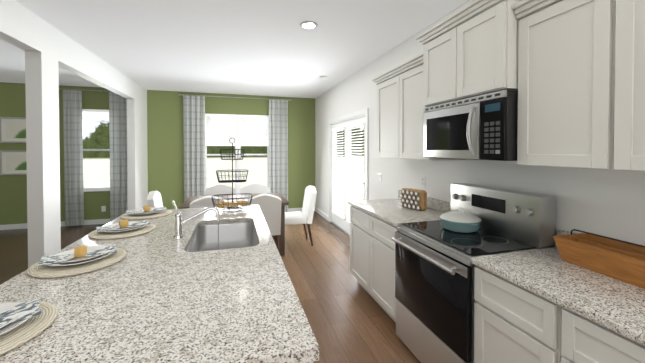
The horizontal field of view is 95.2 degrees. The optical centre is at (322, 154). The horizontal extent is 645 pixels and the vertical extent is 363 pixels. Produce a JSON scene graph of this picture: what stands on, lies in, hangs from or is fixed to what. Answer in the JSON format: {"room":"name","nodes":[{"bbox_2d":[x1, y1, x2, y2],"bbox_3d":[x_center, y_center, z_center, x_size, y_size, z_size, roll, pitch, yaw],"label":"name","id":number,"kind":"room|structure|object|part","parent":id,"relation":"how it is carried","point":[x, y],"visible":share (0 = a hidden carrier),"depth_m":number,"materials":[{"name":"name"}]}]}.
{"room":"kitchen","nodes":[
{"label":"kitchen","id":0,"kind":"room"},
{"bbox_2d":[0,0,146,104],"bbox_3d":[-2.350,-1.109,1.511,0.125,0.320,9.600,0,1,-17],"label":"header beam","id":1,"kind":"structure","parent":0,"point":[23,27],"depth_m":3.09,"materials":[{"name":"white paint"}]},
{"bbox_2d":[127,99,147,210],"bbox_3d":[-3.601,0.199,5.749,0.125,2.420,0.800,0,1,-17],"label":"wall","id":2,"kind":"structure","parent":0,"point":[137,168],"depth_m":5.50,"materials":[{"name":"white paint"}]},
{"bbox_2d":[0,82,314,224],"bbox_3d":[-3.838,0.032,6.167,7.880,2.740,0.140,0,1,-17],"label":"wall","id":3,"kind":"structure","parent":0,"point":[165,141],"depth_m":6.24,"materials":[{"name":"green paint"}]},
{"bbox_2d":[0,117,25,142],"bbox_3d":[-5.723,-0.448,5.515,0.520,0.480,0.022,0,1,-17],"label":"picture","id":4,"kind":"object","parent":3,"relation":"attached to","point":[12,129],"visible":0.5,"depth_m":5.50,"materials":[{"name":"white paper"}]},
{"bbox_2d":[0,150,26,174],"bbox_3d":[-5.723,0.162,5.524,0.520,0.460,0.022,0,1,-17],"label":"picture","id":5,"kind":"object","parent":3,"relation":"attached to","point":[13,162],"visible":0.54,"depth_m":5.50,"materials":[{"name":"white paper"}]},
{"bbox_2d":[0,219,109,229],"bbox_3d":[-5.602,1.364,5.582,3.814,0.095,0.013,0,1,-17],"label":"baseboard","id":6,"kind":"structure","parent":3,"relation":"attached to","point":[86,222],"depth_m":5.73,"materials":[{"name":"white wood"}]},
{"bbox_2d":[60,88,127,225],"bbox_3d":[-4.421,0.058,5.855,1.379,2.648,0.126,0,1,-17],"label":"curtain","id":7,"kind":"object","parent":3,"relation":"attached to","point":[73,159],"visible":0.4,"depth_m":5.75,"materials":[{"name":"grey fabric"}]},
{"bbox_3d":[-4.424,-1.248,5.847,1.379,0.036,0.102,0,1,-17],"label":"rod","id":8,"kind":"part","parent":7,"relation":"part of","materials":[{"name":"silver metal"}]},
{"bbox_2d":[83,111,109,191],"bbox_3d":[-4.521,-0.073,5.936,0.798,1.641,0.140,0,1,-17],"label":"window","id":9,"kind":"structure","parent":3,"relation":"in","point":[95,189],"depth_m":5.92,"materials":[{"name":"white"}]},
{"bbox_2d":[82,109,108,121],"bbox_3d":[-4.514,-0.767,5.902,0.776,0.247,0.040,0,1,-17],"label":"window blinds","id":10,"kind":"object","parent":9,"relation":"attached to","point":[96,114],"visible":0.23,"depth_m":5.89,"materials":[{"name":"white"}]},
{"bbox_2d":[101,206,105,211],"bbox_3d":[-4.414,1.103,5.935,0.075,0.115,0.006,0,1,-17],"label":"electrical outlet","id":11,"kind":"object","parent":3,"relation":"attached to","point":[103,208],"visible":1,"depth_m":5.93,"materials":[{"name":"white plastic"}]},
{"bbox_2d":[179,94,290,211],"bbox_3d":[-1.892,0.047,6.605,2.414,2.648,0.126,0,1,-17],"label":"curtain","id":12,"kind":"object","parent":3,"relation":"attached to","point":[194,141],"visible":0.9,"depth_m":6.38,"materials":[{"name":"grey fabric"}]},
{"bbox_3d":[-1.895,-1.259,6.597,2.414,0.036,0.102,0,1,-17],"label":"rod","id":13,"kind":"part","parent":12,"relation":"part of","materials":[{"name":"silver metal"}]},
{"bbox_2d":[205,115,268,193],"bbox_3d":[-1.928,0.026,6.707,1.468,1.841,0.140,0,1,-17],"label":"window","id":14,"kind":"structure","parent":3,"relation":"in","point":[237,168],"depth_m":6.71,"materials":[{"name":"white"}]},
{"bbox_2d":[205,114,268,145],"bbox_3d":[-1.921,-0.536,6.675,1.446,0.712,0.040,0,1,-17],"label":"window blinds","id":15,"kind":"object","parent":14,"relation":"attached to","point":[213,130],"visible":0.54,"depth_m":6.66,"materials":[{"name":"white plastic"}]},
{"bbox_2d":[288,207,314,211],"bbox_3d":[-1.913,1.348,6.676,3.629,0.095,0.013,0,1,-17],"label":"baseboard","id":16,"kind":"structure","parent":3,"relation":"attached to","point":[289,209],"depth_m":7.04,"materials":[{"name":"white wood"}]},
{"bbox_2d":[0,211,419,362],"bbox_3d":[-2.453,1.501,1.519,7.880,0.060,9.880,0,1,-17],"label":"floor","id":17,"kind":"structure","parent":0,"point":[350,319],"depth_m":3.12,"materials":[{"name":"brown wood"}]},
{"bbox_2d":[25,51,60,267],"bbox_3d":[-2.763,0.240,2.921,0.125,2.420,0.280,0,1,-17],"label":"post","id":18,"kind":"object","parent":17,"relation":"on","point":[42,148],"visible":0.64,"depth_m":2.81,"materials":[{"name":"white paint"}]},
{"bbox_2d":[146,191,162,207],"bbox_3d":[-2.116,0.974,4.219,0.633,0.921,0.438,0,1,-17],"label":"chair","id":19,"kind":"object","parent":17,"relation":"on","point":[154,199],"visible":0.23,"depth_m":4.04,"materials":[{"name":"white fabric"}]},
{"bbox_2d":[0,201,318,362],"bbox_3d":[-0.916,0.885,1.814,1.200,1.162,2.330,0,1,-17],"label":"kitchen island","id":20,"kind":"object","parent":17,"relation":"on","point":[201,285],"visible":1,"depth_m":1.13,"materials":[{"name":"stone"}]},
{"bbox_2d":[0,297,58,355],"bbox_3d":[-1.075,0.523,0.901,0.401,0.082,0.401,1,1,42],"label":"place setting","id":21,"kind":"object","parent":20,"relation":"on","point":[21,323],"visible":1,"depth_m":0.94,"materials":[{"name":"white ceramic"}]},
{"bbox_2d":[26,244,127,277],"bbox_3d":[-1.240,0.514,1.510,0.401,0.082,0.401,-1,1,-37],"label":"place setting","id":22,"kind":"object","parent":20,"relation":"on","point":[79,260],"visible":1,"depth_m":1.44,"materials":[{"name":"beige fabric"}]},
{"bbox_2d":[88,220,155,239],"bbox_3d":[-1.403,0.506,2.076,0.401,0.082,0.401,-1,1,-42],"label":"place setting","id":23,"kind":"object","parent":20,"relation":"on","point":[123,229],"visible":1,"depth_m":2.01,"materials":[{"name":"beige fabric"}]},
{"bbox_2d":[120,205,171,219],"bbox_3d":[-1.554,0.498,2.605,0.401,0.082,0.401,-1,1,-39],"label":"place setting","id":24,"kind":"object","parent":20,"relation":"on","point":[146,212],"visible":1,"depth_m":2.54,"materials":[{"name":"beige fabric"}]},
{"bbox_2d":[172,201,219,249],"bbox_3d":[-0.842,0.533,1.972,0.296,0.462,0.062,0,1,-17],"label":"faucet","id":25,"kind":"object","parent":20,"relation":"on","point":[178,235],"depth_m":1.94,"materials":[{"name":"silver metal"}]},
{"bbox_2d":[187,223,257,251],"bbox_3d":[-0.689,0.679,2.082,0.480,0.182,0.830,0,1,-17],"label":"sink","id":26,"kind":"object","parent":20,"relation":"in","point":[205,237],"depth_m":2.42,"materials":[{"name":"silver metal"}]},
{"bbox_2d":[211,138,252,211],"bbox_3d":[-0.865,0.188,2.826,0.378,0.694,0.274,0,1,-17],"label":"stand","id":27,"kind":"object","parent":20,"relation":"on","point":[223,205],"visible":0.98,"depth_m":2.78,"materials":[{"name":"grey metal"}]},
{"bbox_2d":[189,196,226,207],"bbox_3d":[-1.491,0.978,3.928,0.438,0.921,0.633,0,1,-17],"label":"chair","id":28,"kind":"object","parent":17,"relation":"on","point":[204,201],"visible":0.08,"depth_m":3.62,"materials":[{"name":"white fabric"}]},
{"bbox_2d":[204,185,235,195],"bbox_3d":[-1.617,0.967,4.635,0.491,0.921,0.633,0,1,-17],"label":"chair","id":29,"kind":"object","parent":17,"relation":"on","point":[218,189],"visible":0.21,"depth_m":4.84,"materials":[{"name":"white fabric"}]},
{"bbox_2d":[179,193,288,255],"bbox_3d":[-1.272,1.047,4.351,1.400,0.765,0.930,0,1,-17],"label":"dining table","id":30,"kind":"object","parent":17,"relation":"on","point":[190,199],"visible":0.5,"depth_m":4.14,"materials":[{"name":"brown wood"}]},
{"bbox_2d":[240,183,269,193],"bbox_3d":[-1.083,0.965,4.803,0.491,0.921,0.633,0,1,-17],"label":"chair","id":31,"kind":"object","parent":17,"relation":"on","point":[254,188],"visible":0.15,"depth_m":5.01,"materials":[{"name":"white fabric"}]},
{"bbox_2d":[247,193,281,250],"bbox_3d":[-0.836,0.975,4.112,0.438,0.921,0.633,0,1,-17],"label":"chair","id":32,"kind":"object","parent":17,"relation":"on","point":[269,206],"visible":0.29,"depth_m":3.87,"materials":[{"name":"white fabric"}]},
{"bbox_2d":[275,186,316,245],"bbox_3d":[-0.443,0.967,4.673,0.633,0.921,0.438,0,1,-17],"label":"chair","id":33,"kind":"object","parent":17,"relation":"on","point":[304,216],"visible":0.67,"depth_m":4.55,"materials":[{"name":"white fabric"}]},
{"bbox_2d":[350,206,363,287],"bbox_3d":[0.693,1.005,3.121,0.644,0.883,0.572,0,1,-17],"label":"base cabinet","id":34,"kind":"object","parent":17,"relation":"on","point":[356,216],"depth_m":3.11,"materials":[{"name":"white paint"}]},
{"bbox_2d":[364,214,396,322],"bbox_3d":[0.822,1.012,2.688,0.644,0.883,0.573,0,1,-17],"label":"base cabinet","id":35,"kind":"object","parent":17,"relation":"on","point":[379,248],"depth_m":2.62,"materials":[{"name":"white paint"}]},
{"bbox_2d":[348,198,443,225],"bbox_3d":[0.749,0.551,2.905,0.656,0.032,1.045,0,1,-17],"label":"countertop","id":36,"kind":"structure","parent":35,"relation":"on","point":[390,211],"depth_m":2.75,"materials":[{"name":"grey stone"}]},
{"bbox_2d":[400,188,426,210],"bbox_3d":[0.887,0.440,2.887,0.102,0.190,0.285,-1,1,-32],"label":"spice rack","id":37,"kind":"object","parent":36,"relation":"on","point":[416,199],"visible":1,"depth_m":2.83,"materials":[{"name":"brown wood"}]},
{"bbox_2d":[391,183,555,362],"bbox_3d":[0.964,0.856,2.033,0.725,1.215,0.749,0,1,-17],"label":"range","id":38,"kind":"object","parent":17,"relation":"on","point":[434,279],"visible":0.69,"depth_m":1.88,"materials":[{"name":"silver metal"}]},
{"bbox_2d":[440,207,481,232],"bbox_3d":[0.996,0.465,2.130,0.276,0.156,0.317,0,1,-17],"label":"pot","id":39,"kind":"object","parent":38,"relation":"on","point":[461,222],"visible":1,"depth_m":2.04,"materials":[{"name":"teal ceramic"}]},
{"bbox_2d":[471,258,535,362],"bbox_3d":[1.192,1.030,1.441,0.644,0.883,0.509,0,1,-17],"label":"base cabinet","id":40,"kind":"object","parent":17,"relation":"on","point":[502,311],"depth_m":1.43,"materials":[{"name":"white paint"}]},
{"bbox_2d":[472,247,644,349],"bbox_3d":[1.441,0.585,0.574,0.656,0.032,2.300,0,1,-17],"label":"countertop","id":41,"kind":"structure","parent":40,"relation":"on","point":[618,306],"depth_m":1.24,"materials":[{"name":"grey stone"}]},
{"bbox_2d":[553,229,644,288],"bbox_3d":[1.427,0.475,1.231,0.240,0.169,0.736,0,1,-15],"label":"wood tray","id":42,"kind":"object","parent":41,"relation":"on","point":[621,260],"visible":1,"depth_m":1.39,"materials":[{"name":"brown wood"}]},
{"bbox_2d":[532,298,644,362],"bbox_3d":[1.307,1.036,1.053,0.644,0.883,0.588,0,1,-17],"label":"base cabinet","id":43,"kind":"object","parent":17,"relation":"on","point":[546,305],"depth_m":1.12,"materials":[{"name":"white paint"}]},
{"bbox_2d":[0,0,467,97],"bbox_3d":[-2.453,-1.299,1.478,7.880,0.060,9.880,0,1,-17],"label":"ceiling","id":44,"kind":"structure","parent":0,"point":[271,47],"depth_m":3.30,"materials":[{"name":"white paint"}]},
{"bbox_2d":[300,21,317,28],"bbox_3d":[-0.137,-1.284,2.937,0.180,0.011,0.180,0,1,-17],"label":"recessed light","id":45,"kind":"object","parent":44,"relation":"in","point":[308,24],"visible":1,"depth_m":2.92,"materials":[{"name":"grey"}]},
{"bbox_2d":[315,0,644,246],"bbox_3d":[1.257,0.085,2.599,0.140,2.740,9.600,0,1,-17],"label":"wall","id":46,"kind":"structure","parent":0,"point":[609,203],"depth_m":2.44,"materials":[{"name":"white paint"}]},
{"bbox_2d":[315,207,327,220],"bbox_3d":[-0.022,1.348,6.660,0.013,0.095,1.060,0,1,-17],"label":"baseboard","id":47,"kind":"structure","parent":46,"relation":"attached to","point":[317,210],"depth_m":6.64,"materials":[{"name":"white"}]},
{"bbox_2d":[328,108,367,236],"bbox_3d":[0.459,0.363,5.245,0.167,2.105,1.890,0,1,-17],"label":"door","id":48,"kind":"structure","parent":46,"relation":"attached to","point":[347,124],"depth_m":5.29,"materials":[{"name":"white wood"}]},
{"bbox_2d":[377,172,381,181],"bbox_3d":[0.770,0.308,3.980,0.009,0.118,0.118,0,1,-17],"label":"light switch","id":49,"kind":"object","parent":46,"relation":"attached to","point":[379,176],"visible":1,"depth_m":3.98,"materials":[{"name":"white plastic"}]},
{"bbox_2d":[376,72,391,157],"bbox_3d":[0.849,-0.378,3.092,0.352,0.842,0.537,0,1,-17],"label":"upper cabinet","id":50,"kind":"object","parent":46,"relation":"attached to","point":[384,85],"depth_m":3.14,"materials":[{"name":"white paint"}]},
{"bbox_2d":[421,176,424,186],"bbox_3d":[1.043,0.285,3.059,0.009,0.118,0.075,0,1,-17],"label":"electrical outlet","id":51,"kind":"object","parent":46,"relation":"attached to","point":[422,181],"visible":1,"depth_m":3.05,"materials":[{"name":"white plastic"}]},
{"bbox_2d":[392,60,465,160],"bbox_3d":[0.967,-0.373,2.693,0.352,0.842,0.536,0,1,-17],"label":"upper cabinet","id":52,"kind":"object","parent":46,"relation":"attached to","point":[407,114],"depth_m":2.71,"materials":[{"name":"white paint"}]},
{"bbox_2d":[420,24,447,107],"bbox_3d":[1.069,-0.637,2.207,0.432,0.519,0.435,0,1,-17],"label":"upper cabinet","id":53,"kind":"object","parent":46,"relation":"attached to","point":[434,56],"depth_m":2.22,"materials":[{"name":"white paint"}]},
{"bbox_2d":[398,190,570,234],"bbox_3d":[1.489,0.506,1.528,0.021,0.099,4.104,0,1,-17],"label":"backsplash","id":54,"kind":"structure","parent":46,"relation":"attached to","point":[436,204],"depth_m":2.77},
{"bbox_2d":[448,0,535,101],"bbox_3d":[1.158,-0.633,1.904,0.432,0.519,0.436,0,1,-17],"label":"upper cabinet","id":55,"kind":"object","parent":46,"relation":"attached to","point":[482,41],"depth_m":1.78,"materials":[{"name":"white paint"}]},
{"bbox_2d":[423,89,517,160],"bbox_3d":[1.088,-0.168,2.055,0.484,0.402,0.747,0,1,-17],"label":"microwave","id":56,"kind":"object","parent":55,"relation":"attached to","point":[482,127],"visible":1,"depth_m":1.83,"materials":[{"name":"silver plastic"}]},
{"bbox_2d":[516,0,587,168],"bbox_3d":[1.332,-0.355,1.464,0.352,0.842,0.505,0,1,-17],"label":"upper cabinet","id":57,"kind":"object","parent":46,"relation":"attached to","point":[572,72],"depth_m":1.48,"materials":[{"name":"white paint"}]},
{"bbox_2d":[584,0,644,171],"bbox_3d":[1.448,-0.349,1.072,0.352,0.842,0.585,0,1,-17],"label":"upper cabinet","id":58,"kind":"object","parent":46,"relation":"attached to","point":[614,133],"depth_m":1.22,"materials":[{"name":"white paint"}]},
{"label":"outside","id":59,"kind":"structure","parent":0,"visible":0},
{"bbox_2d":[82,112,363,194],"bbox_3d":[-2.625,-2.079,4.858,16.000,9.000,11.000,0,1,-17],"label":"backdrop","id":60,"kind":"structure","parent":59,"point":[96,168],"depth_m":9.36,"materials":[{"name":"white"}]}
]}

